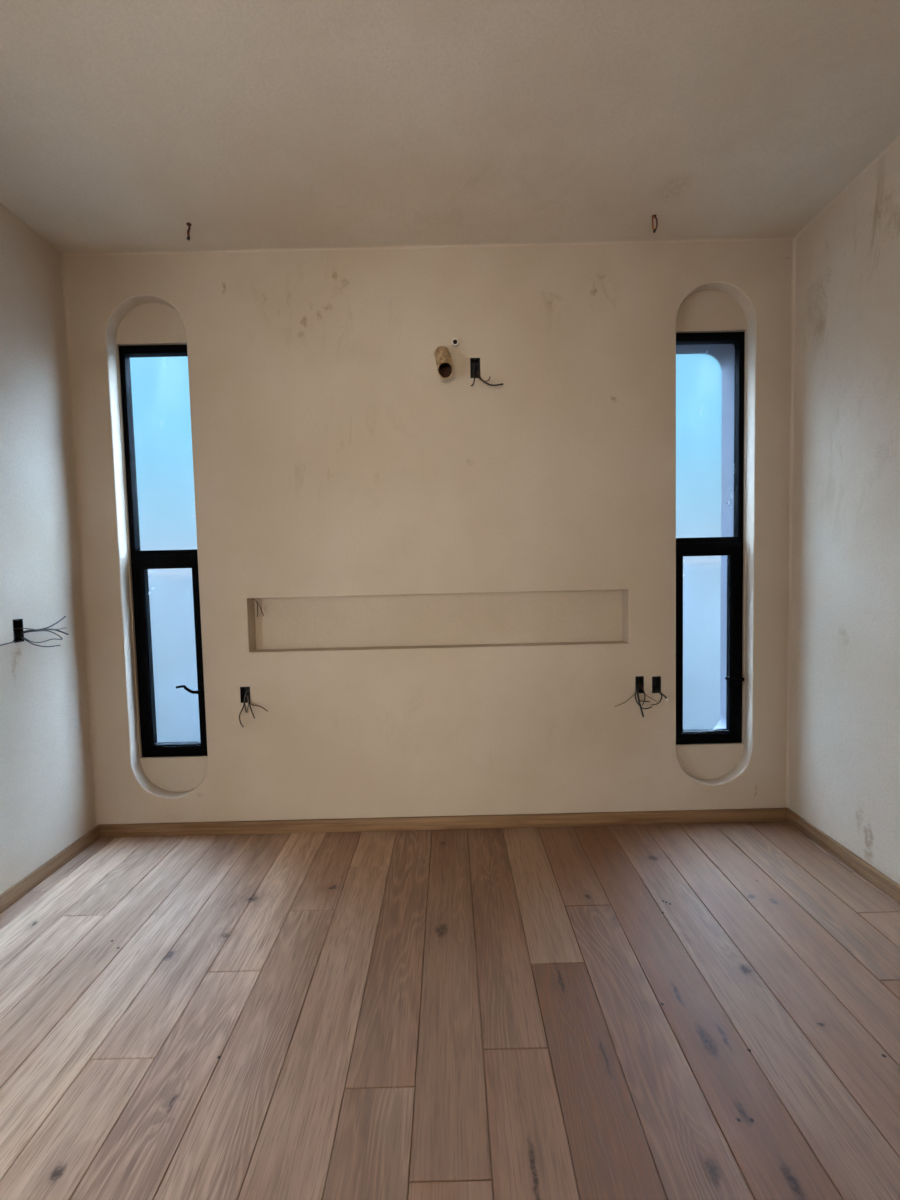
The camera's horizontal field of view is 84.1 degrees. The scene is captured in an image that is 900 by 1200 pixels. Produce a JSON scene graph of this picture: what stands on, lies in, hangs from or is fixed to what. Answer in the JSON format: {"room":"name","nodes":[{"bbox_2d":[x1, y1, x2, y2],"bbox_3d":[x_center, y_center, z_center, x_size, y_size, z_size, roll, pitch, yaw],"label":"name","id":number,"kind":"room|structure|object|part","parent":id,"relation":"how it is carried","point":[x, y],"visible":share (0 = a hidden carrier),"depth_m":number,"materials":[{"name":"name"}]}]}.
{"room":"unfinished bedroom","nodes":[
{"label":"unfinished bedroom","id":0,"kind":"room"},
{"bbox_2d":[0,203,95,894],"bbox_3d":[-1.720,-0.102,0.337,0.150,2.600,4.200,-1,3,0],"label":"wall","id":1,"kind":"structure","parent":0,"point":[47,788],"depth_m":1.99,"materials":[{"name":"beige paint"}]},
{"bbox_2d":[0,616,68,646],"bbox_3d":[-1.638,0.133,1.904,0.100,0.125,0.348,-1,3,0],"label":"electrical box","id":2,"kind":"object","parent":1,"relation":"attached to","point":[18,630],"visible":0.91,"depth_m":1.92,"materials":[{"name":"black plastic"}]},
{"bbox_2d":[0,826,99,912],"bbox_3d":[-1.608,1.169,0.297,0.013,0.058,3.986,-1,3,0],"label":"baseboard","id":3,"kind":"structure","parent":1,"relation":"attached to","point":[17,891],"depth_m":1.99,"materials":[{"name":"brown wood"}]},
{"bbox_2d":[66,240,791,823],"bbox_3d":[-0.059,-0.247,2.337,3.184,2.600,0.200,-1,3,0],"label":"wall","id":4,"kind":"structure","parent":0,"point":[459,587],"depth_m":2.24,"materials":[{"name":"beige paint"}]},
{"bbox_2d":[61,253,101,825],"bbox_3d":[-1.645,-0.234,2.227,0.010,2.540,0.028,2,4,45],"label":"trim","id":5,"kind":"structure","parent":4,"relation":"attached to","point":[64,272],"depth_m":2.22,"materials":[{"name":"beige paint"}]},
{"bbox_2d":[119,345,207,756],"bbox_3d":[-1.309,-0.206,2.294,0.340,1.898,0.107,-1,3,0],"label":"window","id":6,"kind":"structure","parent":4,"relation":"in","point":[155,394],"depth_m":2.32,"materials":[{"name":"black metal"}]},
{"bbox_3d":[-1.321,-0.677,2.317,0.289,0.888,0.006,-1,3,0],"label":"pane","id":7,"kind":"part","parent":6,"relation":"part of","materials":[{"name":"clear glass"}]},
{"bbox_3d":[-1.299,0.258,2.345,0.310,0.930,0.050,-1,3,0],"label":"sash","id":8,"kind":"part","parent":6,"relation":"part of","materials":[{"name":"black metal"}]},
{"bbox_3d":[-1.301,0.266,2.366,0.224,0.830,0.006,-1,3,0],"label":"sash pane","id":9,"kind":"part","parent":6,"relation":"part of","materials":[{"name":"clear glass"}]},
{"bbox_3d":[-1.197,0.411,2.289,0.111,0.047,0.034,-2,3,-20],"label":"lever","id":10,"kind":"part","parent":6,"relation":"part of","materials":[{"name":"black metal"}]},
{"bbox_3d":[-1.157,0.424,2.322,0.024,0.070,0.014,-1,3,0],"label":"handle","id":11,"kind":"part","parent":6,"relation":"part of","materials":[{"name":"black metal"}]},
{"bbox_2d":[239,687,267,726],"bbox_3d":[-0.884,0.480,2.273,0.137,0.178,0.090,-1,3,0],"label":"electrical box","id":12,"kind":"object","parent":4,"relation":"attached to","point":[244,691],"visible":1,"depth_m":2.27,"materials":[{"name":"black plastic"}]},
{"bbox_2d":[251,598,263,616],"bbox_3d":[-0.880,0.034,2.282,0.058,0.090,0.010,-1,3,0],"label":"wire","id":13,"kind":"object","parent":4,"relation":"hanging from","point":[251,598],"visible":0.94,"depth_m":2.28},
{"bbox_2d":[62,237,793,255],"bbox_3d":[-0.090,-1.533,2.163,3.184,0.013,0.013,-1,3,0],"label":"trim","id":14,"kind":"structure","parent":4,"relation":"attached to","point":[166,252],"depth_m":2.17,"materials":[{"name":"beige paint"}]},
{"bbox_2d":[432,346,452,378],"bbox_3d":[-0.033,-1.029,2.144,0.088,0.168,0.117,-1,3,0],"label":"conduit pipe","id":15,"kind":"object","parent":4,"relation":"attached to","point":[441,355],"visible":1,"depth_m":2.13,"materials":[{"name":"beige paint"}]},
{"bbox_2d":[97,808,788,837],"bbox_3d":[-0.029,1.026,2.297,3.184,0.058,0.013,-1,3,0],"label":"baseboard","id":16,"kind":"structure","parent":4,"relation":"attached to","point":[752,814],"depth_m":2.29,"materials":[{"name":"brown wood"}]},
{"bbox_2d":[451,338,457,346],"bbox_3d":[0.022,-1.124,2.179,0.031,0.032,0.029,-1,3,0],"label":"tube","id":17,"kind":"object","parent":4,"relation":"attached to","point":[454,343],"visible":1,"depth_m":2.17,"materials":[{"name":"plastic"}]},
{"bbox_2d":[470,358,502,385],"bbox_3d":[0.159,-0.999,2.198,0.143,0.140,0.091,-1,3,0],"label":"electrical box","id":18,"kind":"object","parent":4,"relation":"attached to","point":[474,362],"visible":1,"depth_m":2.20,"materials":[{"name":"black plastic"}]},
{"bbox_2d":[615,676,655,716],"bbox_3d":[0.833,0.435,2.276,0.190,0.178,0.091,-1,3,0],"label":"electrical box","id":19,"kind":"object","parent":4,"relation":"attached to","point":[639,680],"visible":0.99,"depth_m":2.27,"materials":[{"name":"black plastic"}]},
{"bbox_2d":[651,676,667,705],"bbox_3d":[0.938,0.408,2.273,0.077,0.124,0.095,-1,3,0],"label":"electrical box","id":20,"kind":"object","parent":4,"relation":"attached to","point":[656,680],"visible":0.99,"depth_m":2.28,"materials":[{"name":"black plastic"}]},
{"bbox_2d":[676,332,744,743],"bbox_3d":[1.191,-0.266,2.299,0.340,1.898,0.107,-1,3,0],"label":"window","id":21,"kind":"structure","parent":4,"relation":"in","point":[709,366],"depth_m":2.33,"materials":[{"name":"black metal"}]},
{"bbox_3d":[1.205,0.206,2.370,0.224,0.830,0.006,-1,3,0],"label":"sash pane","id":22,"kind":"part","parent":21,"relation":"part of","materials":[{"name":"clear glass"}]},
{"bbox_3d":[1.181,-0.736,2.321,0.289,0.888,0.006,-1,3,0],"label":"pane","id":23,"kind":"part","parent":21,"relation":"part of","materials":[{"name":"clear glass"}]},
{"bbox_3d":[1.202,0.199,2.349,0.310,0.930,0.050,-1,3,0],"label":"sash","id":24,"kind":"part","parent":21,"relation":"part of","materials":[{"name":"black metal"}]},
{"bbox_3d":[1.313,0.363,2.294,0.101,0.025,0.034,-3,3,-22],"label":"lever","id":25,"kind":"part","parent":21,"relation":"part of","materials":[{"name":"black metal"}]},
{"bbox_3d":[1.347,0.365,2.326,0.024,0.070,0.014,-1,3,0],"label":"handle","id":26,"kind":"part","parent":21,"relation":"part of","materials":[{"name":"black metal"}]},
{"bbox_2d":[785,238,795,807],"bbox_3d":[1.526,-0.309,2.233,0.022,2.540,0.007,2,4,45],"label":"trim","id":27,"kind":"structure","parent":4,"relation":"attached to","point":[793,283],"depth_m":2.23,"materials":[{"name":"beige paint"}]},
{"bbox_2d":[0,821,899,1199],"bbox_3d":[-0.022,1.169,0.309,3.484,0.014,4.000,-1,3,0],"label":"floor","id":28,"kind":"structure","parent":0,"point":[690,1011],"depth_m":1.32,"materials":[{"name":"brown wood"}]},
{"bbox_2d":[0,0,899,252],"bbox_3d":[-0.086,-1.514,0.267,3.484,0.150,4.200,-1,3,0],"label":"ceiling","id":29,"kind":"structure","parent":0,"point":[125,124],"depth_m":1.55,"materials":[{"name":"beige paint"}]},
{"bbox_2d":[186,223,190,240],"bbox_3d":[-1.048,-1.477,2.001,0.021,0.061,0.018,-1,3,0],"label":"wire","id":30,"kind":"object","parent":29,"relation":"hanging from","point":[188,224],"visible":1,"depth_m":2.00,"materials":[{"name":"black metal"}]},
{"bbox_2d":[652,215,657,232],"bbox_3d":[0.828,-1.522,2.017,0.022,0.064,0.018,0,4,31],"label":"wire","id":31,"kind":"object","parent":29,"relation":"hanging from","point":[653,216],"visible":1,"depth_m":2.02,"materials":[{"name":"black metal"}]},
{"bbox_2d":[789,140,899,884],"bbox_3d":[1.613,-0.181,0.343,0.150,2.600,4.200,-1,3,0],"label":"wall","id":32,"kind":"structure","parent":0,"point":[845,698],"depth_m":1.90,"materials":[{"name":"beige paint"}]},
{"bbox_2d":[787,809,899,903],"bbox_3d":[1.562,1.094,0.303,0.013,0.058,3.986,-1,3,0],"label":"baseboard","id":33,"kind":"structure","parent":32,"relation":"attached to","point":[877,878],"depth_m":1.94,"materials":[{"name":"brown wood"}]},
{"bbox_2d":[794,133,899,238],"bbox_3d":[1.498,-1.517,1.173,0.015,0.015,2.000,-1,3,0],"label":"trim","id":34,"kind":"structure","parent":32,"relation":"attached to","point":[897,137],"depth_m":1.87,"materials":[{"name":"beige paint"}]}
]}

